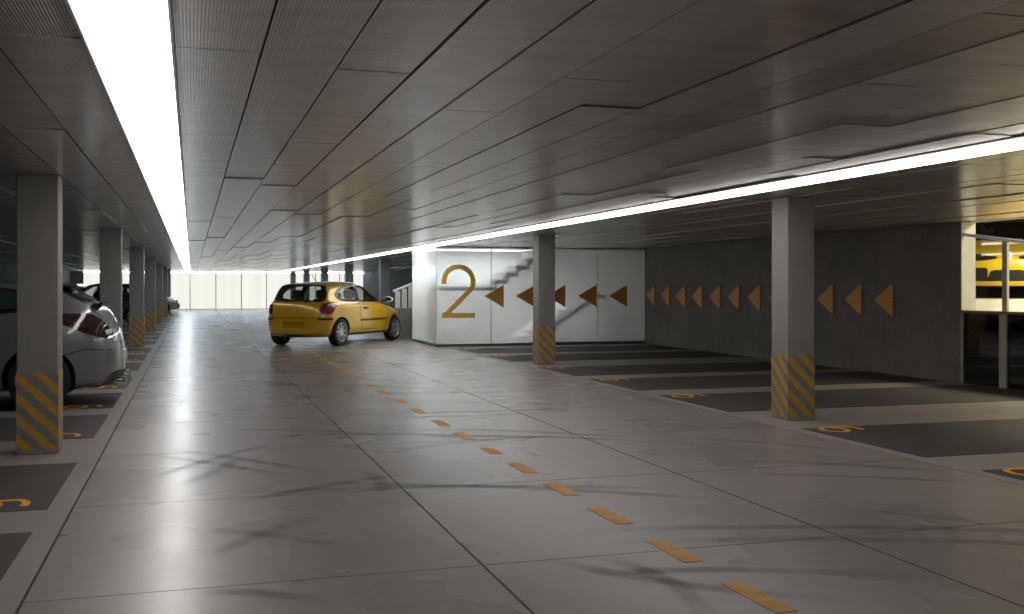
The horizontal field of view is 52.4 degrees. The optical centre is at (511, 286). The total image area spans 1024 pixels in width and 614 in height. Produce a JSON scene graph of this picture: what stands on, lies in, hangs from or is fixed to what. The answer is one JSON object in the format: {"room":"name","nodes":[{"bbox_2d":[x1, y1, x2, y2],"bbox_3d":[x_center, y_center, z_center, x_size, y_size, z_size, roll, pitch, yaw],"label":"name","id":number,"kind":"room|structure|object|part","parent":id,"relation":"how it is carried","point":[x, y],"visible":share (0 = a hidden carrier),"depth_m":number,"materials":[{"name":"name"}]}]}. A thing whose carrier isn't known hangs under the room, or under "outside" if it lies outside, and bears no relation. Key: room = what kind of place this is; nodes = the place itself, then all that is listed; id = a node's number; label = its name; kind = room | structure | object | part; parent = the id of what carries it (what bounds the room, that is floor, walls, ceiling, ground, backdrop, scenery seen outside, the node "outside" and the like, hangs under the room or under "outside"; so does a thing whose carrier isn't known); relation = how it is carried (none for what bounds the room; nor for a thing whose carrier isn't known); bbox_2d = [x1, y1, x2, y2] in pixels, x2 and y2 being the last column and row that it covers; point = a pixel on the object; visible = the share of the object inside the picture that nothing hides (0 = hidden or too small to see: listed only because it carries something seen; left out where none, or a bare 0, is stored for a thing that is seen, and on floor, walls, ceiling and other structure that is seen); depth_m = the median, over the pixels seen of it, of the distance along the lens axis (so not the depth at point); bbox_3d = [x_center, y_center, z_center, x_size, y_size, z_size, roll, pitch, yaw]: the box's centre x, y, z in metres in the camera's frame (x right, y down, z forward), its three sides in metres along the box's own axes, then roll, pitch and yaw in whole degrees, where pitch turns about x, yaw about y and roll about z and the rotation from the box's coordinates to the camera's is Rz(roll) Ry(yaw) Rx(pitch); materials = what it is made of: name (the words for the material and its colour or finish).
{"room":"parking garage","nodes":[
{"label":"parking garage","id":0,"kind":"room"},
{"bbox_2d":[0,262,70,309],"bbox_3d":[-15.949,0.203,27.527,0.300,2.395,74.000,0,0,-17],"label":"wall","id":1,"kind":"structure","parent":0,"point":[8,271],"depth_m":41.83,"materials":[{"name":"paint"}]},
{"bbox_2d":[71,271,363,289],"bbox_3d":[-18.261,0.182,65.736,18.350,2.455,0.400,0,0,-17],"label":"wall","id":2,"kind":"structure","parent":0,"point":[76,276],"depth_m":63.09,"materials":[{"name":"concrete"}]},
{"bbox_2d":[83,271,363,309],"bbox_3d":[-17.880,0.228,65.686,17.100,2.345,0.120,0,0,-17],"label":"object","id":3,"kind":"structure","parent":2,"relation":"in","point":[194,290],"depth_m":65.74,"materials":[{"name":"glass"}]},
{"bbox_3d":[-17.880,-0.912,65.686,17.050,0.055,0.040,0,0,-17],"label":"clerestory pane","id":4,"kind":"part","parent":3,"relation":"part of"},
{"bbox_2d":[0,309,1023,613],"bbox_3d":[-7.367,1.549,30.324,18.350,0.302,74.900,0,0,-17],"label":"floor","id":5,"kind":"structure","parent":0,"point":[236,470],"depth_m":6.79,"materials":[{"name":"concrete"}]},
{"bbox_2d":[0,532,31,580],"bbox_3d":[-4.887,1.397,4.340,5.050,0.005,1.790,0,0,-17],"label":"bay","id":6,"kind":"object","parent":5,"relation":"on","point":[11,544],"visible":1,"depth_m":5.58,"materials":[{"name":"concrete"}]},
{"bbox_2d":[0,463,76,511],"bbox_3d":[-5.605,1.397,6.672,5.050,0.005,1.810,0,0,-17],"label":"bay","id":7,"kind":"object","parent":5,"relation":"on","point":[22,487],"visible":1,"depth_m":7.36,"materials":[{"name":"concrete"}]},
{"bbox_2d":[16,174,62,454],"bbox_3d":[-4.021,0.228,8.870,0.325,2.344,0.325,0,0,-17],"label":"concrete pillar","id":8,"kind":"structure","parent":5,"relation":"on","point":[39,374],"depth_m":8.72,"materials":[{"name":"paint"}]},
{"bbox_2d":[0,414,108,441],"bbox_3d":[-6.563,1.397,9.788,5.050,0.005,1.850,0,0,-17],"label":"bay","id":9,"kind":"object","parent":5,"relation":"on","point":[76,426],"visible":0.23,"depth_m":10.42,"materials":[{"name":"concrete"}]},
{"bbox_2d":[0,393,121,411],"bbox_3d":[-7.292,1.397,12.158,5.050,0.005,1.790,0,0,-17],"label":"bay","id":10,"kind":"object","parent":5,"relation":"on","point":[94,400],"visible":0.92,"depth_m":12.69,"materials":[{"name":"concrete"}]},
{"bbox_2d":[0,281,130,400],"bbox_3d":[-6.934,0.649,12.221,4.579,1.494,2.210,0,0,-17],"label":"car","id":11,"kind":"object","parent":10,"relation":"on","point":[94,350],"visible":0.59,"depth_m":12.02,"materials":[{"name":"grey paint"}]},
{"bbox_3d":[-5.958,0.685,12.156,0.580,0.700,0.480,0,0,-17],"label":"seat","id":12,"kind":"part","parent":11,"relation":"part of","materials":[{"name":"fabric"}]},
{"bbox_2d":[63,313,113,338],"bbox_3d":[-4.982,0.460,12.131,0.617,0.313,0.364,0,0,-17],"label":"tail lamp","id":13,"kind":"object","parent":11,"relation":"attached to","point":[75,325],"depth_m":12.01,"materials":[{"name":"red plastic"}]},
{"bbox_2d":[102,366,125,384],"bbox_3d":[-4.888,1.080,12.851,0.229,0.161,1.320,0,0,-17],"label":"diffuser","id":14,"kind":"object","parent":11,"relation":"attached to","point":[113,375],"depth_m":12.35,"materials":[{"name":"black plastic"}]},
{"bbox_3d":[-4.786,0.819,12.882,0.041,0.112,0.525,0,0,-17],"label":"number plate","id":15,"kind":"part","parent":11,"relation":"part of","materials":[{"name":"white metal"}]},
{"bbox_2d":[0,377,132,391],"bbox_3d":[-8.010,1.397,14.490,5.050,0.005,1.810,0,0,-17],"label":"bay","id":16,"kind":"object","parent":5,"relation":"on","point":[128,379],"visible":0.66,"depth_m":14.46,"materials":[{"name":"concrete"}]},
{"bbox_2d":[100,227,122,333],"bbox_3d":[-6.426,0.228,16.688,0.325,2.344,0.325,0,0,-17],"label":"concrete pillar","id":17,"kind":"structure","parent":5,"relation":"on","point":[110,238],"depth_m":16.55,"materials":[{"name":"paint"}]},
{"bbox_2d":[125,363,141,370],"bbox_3d":[-8.968,1.397,17.606,5.050,0.005,1.850,0,0,-17],"label":"bay","id":18,"kind":"object","parent":5,"relation":"on","point":[129,366],"visible":0.17,"depth_m":18.28,"materials":[{"name":"concrete"}]},
{"bbox_2d":[129,247,143,346],"bbox_3d":[-8.831,0.228,24.507,0.325,2.344,0.325,0,0,-17],"label":"concrete pillar","id":19,"kind":"structure","parent":5,"relation":"on","point":[136,254],"depth_m":24.35,"materials":[{"name":"paint"}]},
{"bbox_2d":[126,354,147,360],"bbox_3d":[-9.698,1.397,19.977,5.050,0.005,1.790,0,0,-17],"label":"bay","id":20,"kind":"object","parent":5,"relation":"on","point":[141,356],"visible":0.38,"depth_m":20.61,"materials":[{"name":"concrete"}]},
{"bbox_2d":[127,348,151,352],"bbox_3d":[-10.415,1.397,22.309,5.050,0.005,1.810,0,0,-17],"label":"bay","id":21,"kind":"object","parent":5,"relation":"on","point":[129,350],"visible":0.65,"depth_m":22.89,"materials":[{"name":"concrete"}]},
{"bbox_2d":[124,341,155,344],"bbox_3d":[-11.374,1.397,25.425,5.050,0.005,1.850,0,0,-17],"label":"bay","id":22,"kind":"object","parent":5,"relation":"on","point":[125,342],"visible":0.23,"depth_m":26.18,"materials":[{"name":"concrete"}]},
{"bbox_2d":[123,336,159,339],"bbox_3d":[-12.103,1.397,27.795,5.050,0.005,1.790,0,0,-17],"label":"bay","id":23,"kind":"object","parent":5,"relation":"on","point":[155,337],"visible":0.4,"depth_m":28.22,"materials":[{"name":"concrete"}]},
{"bbox_2d":[123,333,161,335],"bbox_3d":[-12.820,1.397,30.127,5.050,0.005,1.810,0,0,-17],"label":"bay","id":24,"kind":"object","parent":5,"relation":"on","point":[124,334],"visible":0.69,"depth_m":30.60,"materials":[{"name":"concrete"}]},
{"bbox_2d":[122,326,165,328],"bbox_3d":[-14.508,1.397,35.613,5.050,0.005,1.790,0,0,-17],"label":"bay","id":25,"kind":"object","parent":5,"relation":"on","point":[124,326],"visible":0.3,"depth_m":35.88,"materials":[{"name":"concrete"}]},
{"bbox_2d":[122,324,166,325],"bbox_3d":[-15.226,1.397,37.946,5.050,0.005,1.810,0,0,-17],"label":"bay","id":26,"kind":"object","parent":5,"relation":"on","point":[122,324],"visible":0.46,"depth_m":38.28,"materials":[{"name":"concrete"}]},
{"bbox_2d":[78,283,128,323],"bbox_3d":[-15.304,0.518,38.070,4.236,1.755,2.104,0,0,-12],"label":"hatchback car","id":27,"kind":"object","parent":26,"relation":"on","point":[125,298],"visible":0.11,"depth_m":37.69,"materials":[{"name":"black paint"}]},
{"bbox_2d":[144,256,155,331],"bbox_3d":[-11.237,0.228,32.325,0.325,2.344,0.325,0,0,-17],"label":"concrete pillar","id":28,"kind":"structure","parent":5,"relation":"on","point":[149,261],"depth_m":32.17,"materials":[{"name":"paint"}]},
{"bbox_2d":[156,262,162,322],"bbox_3d":[-13.642,0.228,40.143,0.325,2.344,0.325,0,0,-17],"label":"concrete pillar","id":29,"kind":"structure","parent":5,"relation":"on","point":[159,265],"depth_m":40.00,"materials":[{"name":"paint"}]},
{"bbox_2d":[163,266,166,316],"bbox_3d":[-16.047,0.228,47.962,0.325,2.344,0.325,0,0,-17],"label":"concrete pillar","id":30,"kind":"structure","parent":5,"relation":"on","point":[164,267],"depth_m":47.82,"materials":[{"name":"paint"}]},
{"bbox_2d":[167,269,170,312],"bbox_3d":[-18.452,0.228,55.780,0.325,2.344,0.325,0,0,-17],"label":"concrete pillar","id":31,"kind":"structure","parent":5,"relation":"on","point":[168,270],"depth_m":55.66,"materials":[{"name":"paint"}]},
{"bbox_2d":[290,272,295,299],"bbox_3d":[-13.851,0.228,65.838,0.325,2.344,0.325,0,0,-17],"label":"concrete pillar","id":32,"kind":"structure","parent":5,"relation":"on","point":[292,274],"depth_m":65.69,"materials":[{"name":"paint"}]},
{"bbox_2d":[303,270,309,299],"bbox_3d":[-11.470,0.228,58.096,0.325,2.344,0.325,0,0,-17],"label":"concrete pillar","id":33,"kind":"structure","parent":5,"relation":"on","point":[306,273],"depth_m":57.96,"materials":[{"name":"paint"}]},
{"bbox_2d":[321,267,327,289],"bbox_3d":[-9.058,0.228,50.258,0.325,2.344,0.325,0,0,-17],"label":"concrete pillar","id":34,"kind":"structure","parent":5,"relation":"on","point":[324,270],"depth_m":50.10,"materials":[{"name":"paint"}]},
{"bbox_2d":[268,272,400,345],"bbox_3d":[-4.424,0.522,26.481,2.272,1.755,4.439,0,0,26],"label":"hatchback car","id":35,"kind":"object","parent":5,"relation":"on","point":[332,317],"visible":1,"depth_m":24.82,"materials":[{"name":"yellow paint"}]},
{"bbox_2d":[269,303,272,313],"bbox_3d":[-5.749,0.503,24.908,0.130,0.276,0.498,0,0,-8],"label":"tail lamp","id":36,"kind":"object","parent":35,"relation":"attached to","point":[271,305],"depth_m":24.73,"materials":[{"name":"plastic"}]},
{"bbox_2d":[319,303,336,313],"bbox_3d":[-4.284,0.503,24.378,0.499,0.276,0.130,0,0,-42],"label":"tail lamp","id":37,"kind":"object","parent":35,"relation":"attached to","point":[324,308],"depth_m":24.31,"materials":[{"name":"plastic"}]},
{"bbox_2d":[344,264,352,298],"bbox_3d":[-6.647,0.228,42.421,0.325,2.344,0.325,0,0,-17],"label":"concrete pillar","id":38,"kind":"structure","parent":5,"relation":"on","point":[348,268],"depth_m":42.27,"materials":[{"name":"paint"}]},
{"bbox_2d":[377,390,390,393],"bbox_3d":[-1.706,1.398,13.861,0.110,0.003,0.470,0,0,-17],"label":"lane marking","id":39,"kind":"object","parent":5,"relation":"on","point":[380,391],"depth_m":13.79,"materials":[{"name":"orange paint"}]},
{"bbox_2d":[379,258,389,305],"bbox_3d":[-4.236,0.228,34.583,0.325,2.344,0.325,0,0,-17],"label":"concrete pillar","id":40,"kind":"structure","parent":5,"relation":"on","point":[384,263],"depth_m":34.43,"materials":[{"name":"paint"}]},
{"bbox_2d":[393,398,407,402],"bbox_3d":[-1.383,1.398,12.810,0.110,0.003,0.470,0,0,-17],"label":"lane marking","id":41,"kind":"object","parent":5,"relation":"on","point":[399,400],"depth_m":12.81,"materials":[{"name":"orange paint"}]},
{"bbox_2d":[393,283,411,337],"bbox_3d":[-2.011,0.244,28.948,2.645,2.313,0.120,0,0,-17],"label":"balustrade","id":42,"kind":"object","parent":5,"relation":"on","point":[405,314],"visible":0.21,"depth_m":28.61,"materials":[{"name":"concrete"}]},
{"bbox_3d":[-2.011,-0.380,28.948,2.645,1.065,0.070,0,0,-17],"label":"handrail","id":43,"kind":"part","parent":42,"relation":"part of","materials":[{"name":"white metal"}]},
{"bbox_2d":[410,408,426,412],"bbox_3d":[-1.059,1.398,11.758,0.110,0.003,0.470,0,0,-16],"label":"lane marking","id":44,"kind":"object","parent":5,"relation":"on","point":[417,410],"depth_m":11.78,"materials":[{"name":"orange paint"}]},
{"bbox_2d":[430,420,450,425],"bbox_3d":[-0.739,1.398,10.716,0.110,0.003,0.470,0,0,-17],"label":"lane marking","id":45,"kind":"object","parent":5,"relation":"on","point":[438,422],"depth_m":10.69,"materials":[{"name":"orange paint"}]},
{"bbox_2d":[453,432,475,439],"bbox_3d":[-0.451,1.398,9.780,0.110,0.003,0.470,0,0,-18],"label":"lane marking","id":46,"kind":"object","parent":5,"relation":"on","point":[463,435],"depth_m":9.79,"materials":[{"name":"orange paint"}]},
{"bbox_2d":[480,447,502,453],"bbox_3d":[-0.177,1.398,8.891,0.110,0.003,0.338,0,0,-17],"label":"lane marking","id":47,"kind":"object","parent":5,"relation":"on","point":[490,450],"depth_m":8.89,"materials":[{"name":"orange paint"}]},
{"bbox_2d":[507,462,538,473],"bbox_3d":[0.082,1.398,8.050,0.110,0.003,0.470,0,0,-16],"label":"lane marking","id":48,"kind":"object","parent":5,"relation":"on","point":[521,467],"depth_m":8.02,"materials":[{"name":"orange paint"}]},
{"bbox_2d":[533,235,555,364],"bbox_3d":[0.583,0.228,18.918,0.325,2.344,0.325,0,0,-17],"label":"concrete pillar","id":49,"kind":"structure","parent":5,"relation":"on","point":[544,328],"depth_m":18.77,"materials":[{"name":"paint"}]},
{"bbox_2d":[543,482,579,495],"bbox_3d":[0.337,1.398,7.218,0.110,0.003,0.470,0,0,-16],"label":"lane marking","id":50,"kind":"object","parent":5,"relation":"on","point":[556,486],"depth_m":7.22,"materials":[{"name":"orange paint"}]},
{"bbox_2d":[460,345,687,353],"bbox_3d":[1.383,1.397,23.461,4.940,0.005,1.795,0,0,-17],"label":"bay","id":51,"kind":"object","parent":5,"relation":"on","point":[632,347],"visible":1,"depth_m":23.25,"materials":[{"name":"concrete"}]},
{"bbox_2d":[587,507,632,523],"bbox_3d":[0.596,1.398,6.377,0.110,0.003,0.470,0,0,-18],"label":"lane marking","id":52,"kind":"object","parent":5,"relation":"on","point":[609,515],"depth_m":6.37,"materials":[{"name":"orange paint"}]},
{"bbox_2d":[487,351,747,361],"bbox_3d":[2.112,1.397,21.091,4.940,0.005,1.855,0,0,-17],"label":"bay","id":53,"kind":"object","parent":5,"relation":"on","point":[683,354],"visible":1,"depth_m":20.91,"materials":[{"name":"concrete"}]},
{"bbox_2d":[646,539,702,562],"bbox_3d":[0.858,1.398,5.527,0.110,0.003,0.470,0,0,-16],"label":"lane marking","id":54,"kind":"object","parent":5,"relation":"on","point":[666,546],"depth_m":5.50,"materials":[{"name":"orange paint"}]},
{"bbox_2d":[538,362,844,375],"bbox_3d":[3.073,1.397,17.965,4.940,0.005,1.815,0,0,-17],"label":"bay","id":55,"kind":"object","parent":5,"relation":"on","point":[740,366],"visible":1,"depth_m":17.83,"materials":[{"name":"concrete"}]},
{"bbox_2d":[721,581,797,612],"bbox_3d":[1.111,1.398,4.705,0.110,0.003,0.470,0,0,-18],"label":"lane marking","id":56,"kind":"object","parent":5,"relation":"on","point":[761,598],"depth_m":4.68,"materials":[{"name":"orange paint"}]},
{"bbox_2d":[589,371,940,390],"bbox_3d":[3.791,1.397,15.633,4.940,0.005,1.795,0,0,-17],"label":"bay","id":57,"kind":"object","parent":5,"relation":"on","point":[760,380],"visible":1,"depth_m":15.54,"materials":[{"name":"concrete"}]},
{"bbox_2d":[771,197,814,420],"bbox_3d":[2.991,0.228,11.090,0.325,2.344,0.325,0,0,-17],"label":"concrete pillar","id":58,"kind":"structure","parent":5,"relation":"on","point":[792,355],"depth_m":10.95,"materials":[{"name":"paint"}]},
{"bbox_2d":[658,385,1023,411],"bbox_3d":[4.520,1.397,13.263,4.940,0.005,1.855,0,0,-17],"label":"bay","id":59,"kind":"object","parent":5,"relation":"on","point":[864,397],"visible":1,"depth_m":13.15,"materials":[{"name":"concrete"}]},
{"bbox_2d":[801,418,1023,456],"bbox_3d":[5.481,1.397,10.137,4.940,0.005,1.815,0,0,-17],"label":"bay","id":60,"kind":"object","parent":5,"relation":"on","point":[955,438],"visible":1,"depth_m":9.72,"materials":[{"name":"concrete"}]},
{"bbox_2d":[981,467,1023,479],"bbox_3d":[6.199,1.397,7.805,4.940,0.005,1.795,0,0,-17],"label":"bay","id":61,"kind":"object","parent":5,"relation":"on","point":[1017,473],"visible":1,"depth_m":7.83,"materials":[{"name":"concrete"}]},
{"bbox_3d":[-20.036,1.398,53.582,5.050,0.004,1.810,0,0,-17],"label":"bay","id":62,"kind":"object","parent":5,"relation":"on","visible":0},
{"bbox_2d":[93,283,179,311],"bbox_3d":[-19.405,0.492,53.841,4.278,1.806,2.229,0,0,-11],"label":"hatchback car","id":63,"kind":"object","parent":62,"relation":"on","point":[172,303],"visible":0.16,"depth_m":53.56,"materials":[{"name":"silver metal"}]},
{"bbox_2d":[0,0,1023,271],"bbox_3d":[-7.391,-1.095,30.317,18.300,0.300,74.900,0,0,-17],"label":"ceiling","id":64,"kind":"structure","parent":0,"point":[313,132],"depth_m":5.94,"materials":[{"name":"concrete"}]},
{"bbox_2d":[65,0,190,271],"bbox_3d":[-10.590,-0.944,33.633,0.331,0.083,65.380,0,0,-17],"label":"strip light","id":65,"kind":"object","parent":64,"relation":"attached to","point":[129,44],"visible":1,"depth_m":4.69,"materials":[{"name":"plastic"}]},
{"bbox_3d":[-10.437,-0.963,33.680,0.010,0.044,65.380,0,0,-17],"label":"frame","id":66,"kind":"part","parent":65,"relation":"part of","materials":[{"name":"metal"}]},
{"bbox_2d":[275,134,1023,272],"bbox_3d":[-5.681,-0.946,36.085,0.436,0.078,63.580,0,0,-17],"label":"strip light","id":67,"kind":"object","parent":64,"relation":"attached to","point":[1017,142],"visible":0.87,"depth_m":9.37,"materials":[{"name":"plastic"}]},
{"bbox_2d":[364,217,1023,382],"bbox_3d":[1.279,0.203,32.827,0.250,2.395,74.000,0,0,-17],"label":"wall","id":68,"kind":"structure","parent":0,"point":[922,339],"depth_m":17.99,"materials":[{"name":"concrete"}]},
{"bbox_2d":[412,339,644,346],"bbox_3d":[0.359,1.367,26.382,5.300,0.065,2.780,0,0,-17],"label":"trim","id":69,"kind":"structure","parent":68,"relation":"attached to","point":[414,340],"depth_m":25.04,"materials":[{"name":"metal"}]},
{"bbox_2d":[412,248,435,343],"bbox_3d":[-2.169,0.207,25.620,0.020,2.245,2.750,0,0,-17],"label":"glass panel","id":70,"kind":"object","parent":69,"relation":"on","point":[423,261],"visible":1,"depth_m":25.50,"materials":[{"name":"white glass"}]},
{"bbox_2d":[436,248,491,343],"bbox_3d":[-1.121,0.207,24.477,1.340,2.245,0.032,0,0,-17],"label":"glass panel","id":71,"kind":"object","parent":69,"relation":"on","point":[477,329],"visible":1,"depth_m":24.48,"materials":[{"name":"glass"}]},
{"bbox_2d":[441,264,475,317],"bbox_3d":[-1.252,0.095,24.426,0.827,1.259,0.003,0,0,-17],"label":"number sign","id":72,"kind":"object","parent":71,"relation":"attached to","point":[448,314],"visible":1,"depth_m":24.43,"materials":[{"name":"gold metal"}]},
{"bbox_2d":[491,248,532,342],"bbox_3d":[0.160,0.207,24.870,1.360,2.245,0.032,0,0,-17],"label":"glass panel","id":73,"kind":"object","parent":69,"relation":"on","point":[510,268],"visible":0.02,"depth_m":24.82,"materials":[{"name":"glass"}]},
{"bbox_2d":[485,285,503,306],"bbox_3d":[-0.426,0.217,24.682,0.480,0.544,0.003,0,0,-17],"label":"arrow sign","id":74,"kind":"object","parent":73,"relation":"attached to","point":[497,296],"visible":1,"depth_m":24.71,"materials":[{"name":"orange paint"}]},
{"bbox_2d":[516,286,532,305],"bbox_3d":[0.319,0.217,24.912,0.480,0.544,0.003,0,0,-17],"label":"arrow sign","id":75,"kind":"object","parent":73,"relation":"attached to","point":[527,295],"visible":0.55,"depth_m":24.93,"materials":[{"name":"orange paint"}]},
{"bbox_2d":[555,249,597,341],"bbox_3d":[1.450,0.207,25.267,1.360,2.245,0.032,0,0,-17],"label":"glass panel","id":76,"kind":"object","parent":69,"relation":"on","point":[576,269],"visible":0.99,"depth_m":25.30,"materials":[{"name":"glass"}]},
{"bbox_2d":[555,285,564,306],"bbox_3d":[1.065,0.217,25.141,0.480,0.544,0.003,0,0,-17],"label":"arrow sign","id":77,"kind":"object","parent":76,"relation":"attached to","point":[559,293],"visible":0.82,"depth_m":25.17,"materials":[{"name":"orange paint"}]},
{"bbox_2d":[579,285,596,306],"bbox_3d":[1.839,0.217,25.379,0.480,0.544,0.003,0,0,-17],"label":"arrow sign","id":78,"kind":"object","parent":76,"relation":"attached to","point":[590,295],"visible":1,"depth_m":25.41,"materials":[{"name":"orange paint"}]},
{"bbox_2d":[598,250,644,340],"bbox_3d":[2.690,0.207,25.655,1.258,2.245,0.020,0,0,-17],"label":"glass panel","id":79,"kind":"object","parent":69,"relation":"on","point":[617,269],"visible":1,"depth_m":25.64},
{"bbox_2d":[610,285,626,305],"bbox_3d":[2.613,0.217,25.617,0.480,0.544,0.003,0,0,-17],"label":"arrow sign","id":80,"kind":"object","parent":79,"relation":"attached to","point":[620,295],"visible":1,"depth_m":25.64,"materials":[{"name":"orange paint"}]},
{"bbox_2d":[412,246,644,251],"bbox_3d":[0.359,-0.934,26.382,5.300,0.034,2.780,0,0,-17],"label":"trim","id":81,"kind":"structure","parent":68,"relation":"attached to","point":[436,246],"depth_m":24.96,"materials":[{"name":"metal"}]},
{"bbox_2d":[646,285,655,306],"bbox_3d":[3.396,0.212,25.452,0.035,0.541,0.477,0,0,-17],"label":"arrow sign","id":82,"kind":"object","parent":68,"relation":"attached to","point":[651,295],"visible":1,"depth_m":25.27,"materials":[{"name":"orange paint"}]},
{"bbox_2d":[661,285,669,307],"bbox_3d":[3.635,0.212,24.673,0.035,0.541,0.477,0,0,-17],"label":"arrow sign","id":83,"kind":"object","parent":68,"relation":"attached to","point":[665,295],"visible":1,"depth_m":24.52,"materials":[{"name":"orange paint"}]},
{"bbox_2d":[676,284,685,307],"bbox_3d":[3.875,0.212,23.894,0.035,0.541,0.477,0,0,-17],"label":"arrow sign","id":84,"kind":"object","parent":68,"relation":"attached to","point":[681,296],"visible":1,"depth_m":23.78,"materials":[{"name":"orange paint"}]},
{"bbox_2d":[692,284,702,308],"bbox_3d":[4.114,0.212,23.115,0.035,0.541,0.477,0,0,-17],"label":"arrow sign","id":85,"kind":"object","parent":68,"relation":"attached to","point":[697,296],"visible":1,"depth_m":22.98,"materials":[{"name":"orange paint"}]},
{"bbox_2d":[709,284,720,309],"bbox_3d":[4.354,0.212,22.336,0.035,0.541,0.477,0,0,-17],"label":"arrow sign","id":86,"kind":"object","parent":68,"relation":"attached to","point":[715,296],"visible":1,"depth_m":22.19,"materials":[{"name":"orange paint"}]},
{"bbox_2d":[728,284,739,310],"bbox_3d":[4.594,0.212,21.557,0.035,0.541,0.477,0,0,-17],"label":"arrow sign","id":87,"kind":"object","parent":68,"relation":"attached to","point":[734,297],"visible":1,"depth_m":21.42,"materials":[{"name":"orange paint"}]},
{"bbox_2d":[747,284,760,310],"bbox_3d":[4.833,0.212,20.779,0.035,0.541,0.477,0,0,-17],"label":"arrow sign","id":88,"kind":"object","parent":68,"relation":"attached to","point":[754,297],"visible":1,"depth_m":20.66,"materials":[{"name":"orange paint"}]},
{"bbox_2d":[817,284,833,314],"bbox_3d":[5.552,0.212,18.442,0.035,0.541,0.477,0,0,-17],"label":"arrow sign","id":89,"kind":"object","parent":68,"relation":"attached to","point":[826,298],"visible":1,"depth_m":18.30,"materials":[{"name":"orange paint"}]},
{"bbox_2d":[844,284,862,315],"bbox_3d":[5.792,0.212,17.663,0.035,0.541,0.477,0,0,-17],"label":"arrow sign","id":90,"kind":"object","parent":68,"relation":"attached to","point":[855,298],"visible":1,"depth_m":17.52,"materials":[{"name":"orange paint"}]},
{"bbox_2d":[874,283,893,316],"bbox_3d":[6.032,0.212,16.884,0.035,0.541,0.477,0,0,-17],"label":"arrow sign","id":91,"kind":"object","parent":68,"relation":"attached to","point":[885,299],"visible":1,"depth_m":16.75,"materials":[{"name":"orange paint"}]},
{"bbox_2d":[960,222,1023,389],"bbox_3d":[7.500,0.228,12.571,0.270,2.345,5.620,0,0,-17],"label":"window","id":92,"kind":"structure","parent":68,"relation":"in","point":[992,342],"depth_m":14.73,"materials":[{"name":"glass"}]},
{"bbox_3d":[6.598,0.890,15.215,0.060,1.020,0.035,0,0,-17],"label":"post","id":93,"kind":"part","parent":92,"relation":"part of","materials":[{"name":"grey metal"}]},
{"bbox_3d":[6.708,0.890,14.859,0.012,1.020,0.720,0,0,-17],"label":"pane","id":94,"kind":"part","parent":92,"relation":"part of","materials":[{"name":"clear glass"}]},
{"bbox_3d":[7.428,0.359,12.549,0.120,0.042,5.620,0,0,-17],"label":"sill rail","id":95,"kind":"part","parent":92,"relation":"part of","materials":[{"name":"grey metal"}]},
{"bbox_3d":[7.441,-0.380,12.542,0.060,0.820,5.600,0,0,-17],"label":"rail","id":96,"kind":"part","parent":92,"relation":"part of","materials":[{"name":"metal"}]},
{"bbox_3d":[6.834,0.890,14.448,0.060,1.020,0.140,0,0,-17],"label":"post","id":97,"kind":"part","parent":92,"relation":"part of","materials":[{"name":"grey metal"}]},
{"bbox_3d":[6.853,-0.156,14.454,0.040,0.988,0.090,0,0,-17],"label":"post","id":98,"kind":"part","parent":92,"relation":"part of","materials":[{"name":"grey metal"}]},
{"bbox_3d":[7.114,0.890,13.540,0.012,1.020,1.760,0,0,-17],"label":"pane","id":99,"kind":"part","parent":92,"relation":"part of","materials":[{"name":"clear glass"}]},
{"bbox_2d":[976,295,1023,311],"bbox_3d":[10.503,0.350,18.402,9.100,0.300,19.000,0,0,-17],"label":"floor","id":100,"kind":"structure","parent":0,"point":[983,302],"depth_m":16.21,"materials":[{"name":"concrete"}]},
{"bbox_2d":[976,219,1023,286],"bbox_3d":[9.511,-0.584,19.780,2.208,1.568,4.251,0,0,32],"label":"sports car","id":101,"kind":"object","parent":100,"relation":"on","point":[988,252],"visible":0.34,"depth_m":18.19,"materials":[{"name":"yellow paint"}]},
{"bbox_3d":[8.827,-0.079,18.522,1.765,0.119,1.385,0,0,26],"label":"blade","id":102,"kind":"part","parent":101,"relation":"part of","materials":[{"name":"yellow paint"}]},
{"bbox_2d":[987,270,1023,280],"bbox_3d":[8.549,-0.186,17.951,0.664,0.215,0.096,0,0,26],"label":"grille","id":103,"kind":"object","parent":101,"relation":"attached to","point":[992,275],"depth_m":17.94,"materials":[{"name":"black plastic"}]},
{"bbox_2d":[976,226,1023,294],"bbox_3d":[10.628,-0.400,18.440,9.240,3.600,19.400,0,0,-17],"label":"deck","id":104,"kind":"object","parent":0,"point":[1002,231],"depth_m":26.77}
]}

